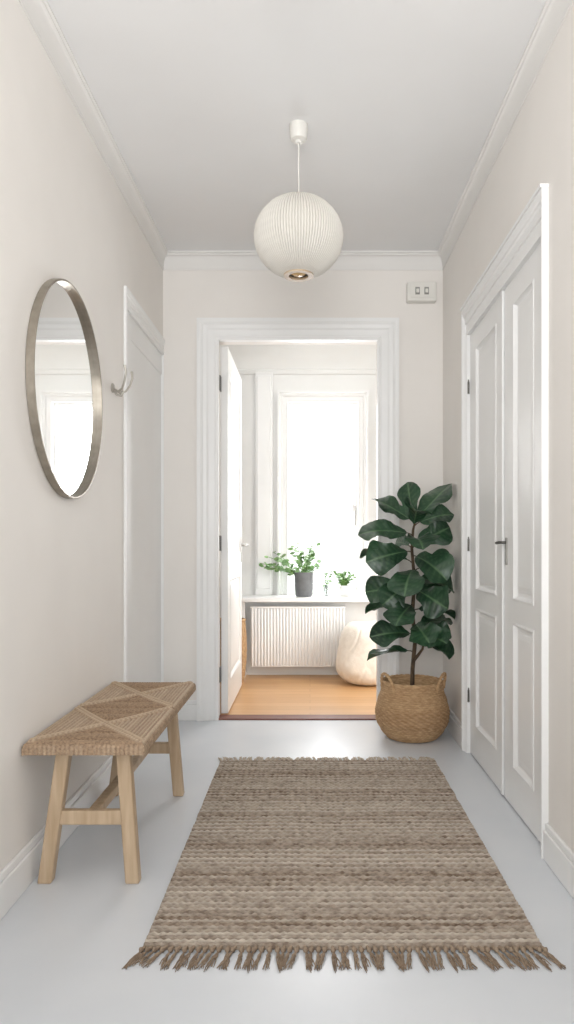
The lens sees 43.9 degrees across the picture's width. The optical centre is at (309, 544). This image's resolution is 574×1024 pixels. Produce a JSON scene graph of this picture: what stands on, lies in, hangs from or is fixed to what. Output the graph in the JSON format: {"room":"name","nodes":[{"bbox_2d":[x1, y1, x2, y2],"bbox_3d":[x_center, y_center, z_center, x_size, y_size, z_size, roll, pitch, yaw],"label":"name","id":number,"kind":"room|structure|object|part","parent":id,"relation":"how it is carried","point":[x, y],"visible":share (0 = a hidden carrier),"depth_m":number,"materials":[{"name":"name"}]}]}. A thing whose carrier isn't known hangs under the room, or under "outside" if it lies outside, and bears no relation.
{"room":"home entrance hallway","nodes":[
{"label":"home entrance hallway","id":0,"kind":"room"},
{"bbox_2d":[0,0,162,871],"bbox_3d":[-0.932,-0.340,1.472,0.150,2.720,5.343,0,0,0],"label":"wall","id":1,"kind":"structure","parent":0,"point":[64,214],"depth_m":2.30,"materials":[{"name":"paint"}]},
{"bbox_2d":[0,755,112,919],"bbox_3d":[-0.848,0.961,1.035,0.018,0.118,4.470,0,0,0],"label":"baseboard","id":2,"kind":"structure","parent":1,"relation":"attached to","point":[20,872],"depth_m":2.17,"materials":[{"name":"white paint"}]},
{"bbox_2d":[25,278,102,498],"bbox_3d":[-0.843,-0.537,2.492,0.028,0.748,0.711,0,0,0],"label":"wall mirror","id":3,"kind":"object","parent":1,"relation":"attached to","point":[63,373],"visible":1,"depth_m":2.45,"materials":[{"name":"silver metal"}]},
{"bbox_2d":[111,365,132,396],"bbox_3d":[-0.818,-0.704,3.080,0.079,0.124,0.131,0,0,0],"label":"coat hook","id":4,"kind":"object","parent":1,"relation":"attached to","point":[113,390],"visible":1,"depth_m":3.07,"materials":[{"name":"silver metal"}]},
{"bbox_3d":[-0.852,-0.680,3.080,0.010,0.040,0.040,0,0,0],"label":"mounting plate","id":5,"kind":"part","parent":4,"relation":"part of","materials":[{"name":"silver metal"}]},
{"bbox_2d":[124,286,164,681],"bbox_3d":[-0.866,-0.086,3.712,0.043,2.212,0.883,0,0,0],"label":"trim","id":6,"kind":"structure","parent":1,"relation":"attached to","point":[131,305],"depth_m":3.41,"materials":[{"name":"white paint"}]},
{"bbox_2d":[128,313,161,681],"bbox_3d":[-0.885,-0.045,3.735,0.044,2.123,0.816,0,0,0],"label":"door","id":7,"kind":"structure","parent":1,"relation":"in","point":[145,361],"depth_m":3.73,"materials":[{"name":"white paint"}]},
{"bbox_2d":[18,0,573,269],"bbox_3d":[-0.041,-1.650,1.472,1.632,0.100,5.343,0,0,0],"label":"trim","id":8,"kind":"structure","parent":1,"relation":"attached to","point":[40,14],"depth_m":2.99,"materials":[{"name":"paint"}]},
{"bbox_2d":[0,720,573,1023],"bbox_3d":[-0.041,1.070,1.474,2.032,0.100,5.348,0,0,0],"label":"floor","id":9,"kind":"structure","parent":0,"point":[66,943],"depth_m":1.81,"materials":[{"name":"white paint"}]},
{"bbox_2d":[21,681,195,883],"bbox_3d":[-0.668,0.798,2.562,0.363,0.443,0.942,0,0,0],"label":"bench","id":10,"kind":"object","parent":9,"relation":"on","point":[123,720],"visible":1,"depth_m":2.18,"materials":[{"name":"wood"}]},
{"bbox_3d":[-0.772,0.813,2.161,0.096,0.414,0.050,0,0,0],"label":"leg","id":11,"kind":"part","parent":10,"relation":"part of","materials":[{"name":"brown wood"}]},
{"bbox_3d":[-0.668,0.598,2.562,0.363,0.042,0.942,0,0,0],"label":"seat","id":12,"kind":"part","parent":10,"relation":"part of","materials":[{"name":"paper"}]},
{"bbox_3d":[-0.772,0.813,2.894,0.096,0.414,0.050,0,0,0],"label":"leg","id":13,"kind":"part","parent":10,"relation":"part of","materials":[{"name":"brown wood"}]},
{"bbox_3d":[-0.551,0.813,2.161,0.074,0.414,0.050,0,0,0],"label":"leg","id":14,"kind":"part","parent":10,"relation":"part of","materials":[{"name":"brown wood"}]},
{"bbox_3d":[-0.551,0.813,2.894,0.074,0.414,0.050,0,0,0],"label":"leg","id":15,"kind":"part","parent":10,"relation":"part of","materials":[{"name":"brown wood"}]},
{"bbox_2d":[122,756,565,972],"bbox_3d":[0.083,1.010,2.556,1.070,0.017,1.730,0,0,0],"label":"rug","id":16,"kind":"object","parent":9,"relation":"on","point":[307,854],"visible":1,"depth_m":2.16,"materials":[{"name":"fabric"}]},
{"bbox_2d":[358,482,455,742],"bbox_3d":[0.509,0.338,3.771,0.509,1.357,0.415,0,0,0],"label":"fiddle leaf fig","id":17,"kind":"object","parent":9,"relation":"on","point":[412,707],"visible":1,"depth_m":3.69,"materials":[{"name":"plant"}]},
{"bbox_3d":[0.571,0.312,3.774,0.119,0.936,0.068,0,0,16],"label":"stem","id":18,"kind":"part","parent":17,"relation":"part of","materials":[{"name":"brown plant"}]},
{"bbox_2d":[48,0,545,250],"bbox_3d":[-0.041,-1.750,1.522,2.032,0.100,5.443,0,0,0],"label":"ceiling","id":19,"kind":"structure","parent":0,"point":[399,101],"depth_m":2.72,"materials":[{"name":"paint"}]},
{"bbox_2d":[254,120,343,281],"bbox_3d":[-0.046,-1.394,2.880,0.364,0.612,0.364,0,0,0],"label":"pendant lamp","id":20,"kind":"object","parent":19,"relation":"hanging from","point":[298,236],"visible":1,"depth_m":2.76,"materials":[{"name":"beige plastic"}]},
{"bbox_3d":[-0.046,-1.513,2.880,0.005,0.234,0.005,0,0,22],"label":"cord","id":21,"kind":"part","parent":20,"relation":"part of","materials":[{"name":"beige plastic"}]},
{"bbox_3d":[-0.046,-1.167,2.880,0.078,0.157,0.078,0,0,0],"label":"bulb","id":22,"kind":"part","parent":20,"relation":"part of","materials":[{"name":"orange glass"}]},
{"bbox_3d":[-0.046,-1.250,2.880,0.364,0.312,0.364,0,0,0],"label":"lamp shade","id":23,"kind":"part","parent":20,"relation":"part of","materials":[{"name":"paper"}]},
{"bbox_2d":[220,372,375,617],"bbox_3d":[-0.100,-0.340,5.660,3.200,2.720,0.480,0,0,0],"label":"wall","id":24,"kind":"structure","parent":0,"point":[280,381],"depth_m":5.75,"materials":[{"name":"white paint"}]},
{"bbox_2d":[259,542,320,596],"bbox_3d":[-0.162,0.191,5.529,0.493,0.425,0.322,0,0,0],"label":"potted herb","id":25,"kind":"object","parent":24,"relation":"on","point":[303,579],"visible":1,"depth_m":5.52,"materials":[{"name":"green plant"}]},
{"bbox_3d":[-0.152,0.126,5.529,0.475,0.259,0.322,0,0,0],"label":"stem","id":26,"kind":"part","parent":25,"relation":"part of","materials":[{"name":"green plant"}]},
{"bbox_2d":[277,390,368,594],"bbox_3d":[0.105,-0.419,5.775,0.736,1.644,0.150,0,0,0],"label":"window","id":27,"kind":"structure","parent":24,"relation":"attached to","point":[292,406],"depth_m":5.73,"materials":[{"name":"white paint"}]},
{"bbox_3d":[0.363,-0.240,5.759,0.018,0.160,0.042,0,0,0],"label":"handle","id":28,"kind":"part","parent":27,"relation":"part of","materials":[{"name":"metal"}]},
{"bbox_2d":[323,567,331,596],"bbox_3d":[0.137,0.287,5.558,0.071,0.232,0.094,0,0,0],"label":"bud vase","id":29,"kind":"object","parent":24,"relation":"on","point":[326,590],"visible":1,"depth_m":5.55,"materials":[{"name":"clear glass"}]},
{"bbox_2d":[333,570,355,596],"bbox_3d":[0.273,0.300,5.568,0.182,0.207,0.190,0,0,0],"label":"potted succulent","id":30,"kind":"object","parent":24,"relation":"on","point":[343,588],"visible":1,"depth_m":5.54,"materials":[{"name":"green plant"}]},
{"bbox_2d":[220,675,375,714],"bbox_3d":[-0.100,1.070,5.019,3.200,0.100,1.562,0,0,0],"label":"floor","id":31,"kind":"structure","parent":0,"point":[258,694],"depth_m":4.82,"materials":[{"name":"brown wood"}]},
{"bbox_2d":[242,602,245,675],"bbox_3d":[-0.530,0.729,5.600,0.060,0.583,0.300,0,0,0],"label":"trim","id":32,"kind":"structure","parent":31,"relation":"on","point":[243,603],"depth_m":5.45,"materials":[{"name":"white paint"}]},
{"bbox_2d":[250,606,345,666],"bbox_3d":[-0.070,0.746,5.519,0.777,0.548,0.143,0,0,0],"label":"radiator","id":33,"kind":"object","parent":31,"relation":"on","point":[281,636],"visible":0.87,"depth_m":5.45,"materials":[{"name":"white metal"}]},
{"bbox_2d":[246,602,375,674],"bbox_3d":[0.200,0.729,5.660,1.400,0.583,0.140,0,0,0],"label":"wall","id":34,"kind":"structure","parent":31,"relation":"on","point":[354,611],"depth_m":5.59,"materials":[{"name":"white paint"}]},
{"bbox_2d":[336,620,375,685],"bbox_3d":[0.433,0.787,5.227,0.496,0.465,0.398,0,0,0],"label":"pouf","id":35,"kind":"object","parent":31,"relation":"on","point":[355,643],"visible":0.59,"depth_m":5.07,"materials":[{"name":"fabric"}]},
{"bbox_2d":[163,270,442,715],"bbox_3d":[-0.041,-0.340,4.193,1.932,2.720,0.100,0,0,0],"label":"wall","id":36,"kind":"structure","parent":0,"point":[188,295],"depth_m":4.14,"materials":[{"name":"paint"}]},
{"bbox_2d":[178,700,196,720],"bbox_3d":[-0.050,0.961,4.134,1.614,0.118,0.018,0,0,0],"label":"baseboard","id":37,"kind":"structure","parent":36,"relation":"attached to","point":[188,712],"depth_m":4.12,"materials":[{"name":"white paint"}]},
{"bbox_2d":[219,347,247,712],"bbox_3d":[-0.487,-0.089,4.662,0.100,2.195,0.907,0,0,0],"label":"door","id":38,"kind":"structure","parent":36,"relation":"in","point":[230,381],"depth_m":4.45,"materials":[{"name":"white paint"}]},
{"bbox_3d":[-0.464,0.030,5.010,0.054,0.180,0.130,0,0,0],"label":"handle","id":39,"kind":"part","parent":38,"relation":"part of","materials":[{"name":"metal"}]},
{"bbox_2d":[219,715,375,719],"bbox_3d":[-0.070,1.041,4.193,0.932,0.058,0.100,0,0,0],"label":"threshold","id":40,"kind":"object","parent":36,"relation":"attached to","point":[221,717],"depth_m":4.17,"materials":[{"name":"brown wood"}]},
{"bbox_2d":[197,318,398,720],"bbox_3d":[-0.070,-0.147,4.143,1.172,2.335,0.060,0,0,0],"label":"trim","id":41,"kind":"structure","parent":36,"relation":"attached to","point":[210,331],"depth_m":4.13,"materials":[{"name":"white paint"}]},
{"bbox_2d":[220,345,375,373],"bbox_3d":[-0.100,-1.540,4.997,3.200,0.320,1.507,0,0,0],"label":"ceiling","id":42,"kind":"structure","parent":36,"relation":"attached to","point":[248,359],"depth_m":5.72,"materials":[{"name":"white paint"}]},
{"bbox_2d":[406,282,435,302],"bbox_3d":[0.644,-1.466,4.109,0.168,0.123,0.067,0,0,0],"label":"switch box","id":43,"kind":"object","parent":36,"relation":"attached to","point":[416,292],"visible":1,"depth_m":4.08,"materials":[{"name":"beige plastic"}]},
{"bbox_3d":[0.644,-1.460,4.087,0.140,0.079,0.006,0,0,0],"label":"plate","id":44,"kind":"part","parent":43,"relation":"part of","materials":[{"name":"beige plastic"}]},
{"bbox_2d":[294,572,313,596],"bbox_3d":[-0.047,0.308,5.570,0.156,0.190,0.156,0,0,0],"label":"pot","id":45,"kind":"object","parent":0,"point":[303,580],"depth_m":5.51,"materials":[{"name":"grey ceramic"}]},
{"bbox_2d":[338,585,349,596],"bbox_3d":[0.268,0.359,5.570,0.100,0.088,0.100,0,0,0],"label":"pot","id":46,"kind":"object","parent":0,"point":[344,590],"depth_m":5.53,"materials":[{"name":"white ceramic"}]},
{"bbox_2d":[375,672,449,742],"bbox_3d":[0.543,0.839,3.780,0.396,0.354,0.398,0,0,0],"label":"basket","id":47,"kind":"object","parent":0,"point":[412,707],"depth_m":3.64,"materials":[{"name":"beige wicker"}]},
{"bbox_2d":[443,1,573,852],"bbox_3d":[0.850,-0.340,1.472,0.150,2.720,5.343,0,0,0],"label":"wall","id":48,"kind":"structure","parent":0,"point":[538,148],"depth_m":2.28,"materials":[{"name":"paint"}]},
{"bbox_2d":[467,290,504,795],"bbox_3d":[0.798,-0.010,3.180,0.053,2.048,0.622,0,0,0],"label":"door","id":49,"kind":"structure","parent":48,"relation":"in","point":[486,386],"depth_m":3.15,"materials":[{"name":"white paint"}]},
{"bbox_2d":[460,183,548,858],"bbox_3d":[0.776,-0.077,2.926,0.058,2.194,1.234,0,0,0],"label":"trim","id":50,"kind":"structure","parent":48,"relation":"attached to","point":[530,229],"depth_m":2.68,"materials":[{"name":"white paint"}]},
{"bbox_2d":[446,708,573,898],"bbox_3d":[0.766,0.961,1.472,0.018,0.118,5.343,0,0,0],"label":"baseboard","id":51,"kind":"structure","parent":48,"relation":"attached to","point":[559,857],"depth_m":2.20,"materials":[{"name":"white paint"}]},
{"bbox_2d":[495,243,540,842],"bbox_3d":[0.787,-0.010,2.621,0.076,2.048,0.519,0,0,0],"label":"door","id":52,"kind":"structure","parent":48,"relation":"in","point":[522,542],"depth_m":2.61,"materials":[{"name":"white paint"}]},
{"bbox_3d":[0.765,-0.009,2.854,0.032,0.013,0.053,0,0,0],"label":"handle","id":53,"kind":"part","parent":52,"relation":"part of","materials":[{"name":"metal"}]}
]}

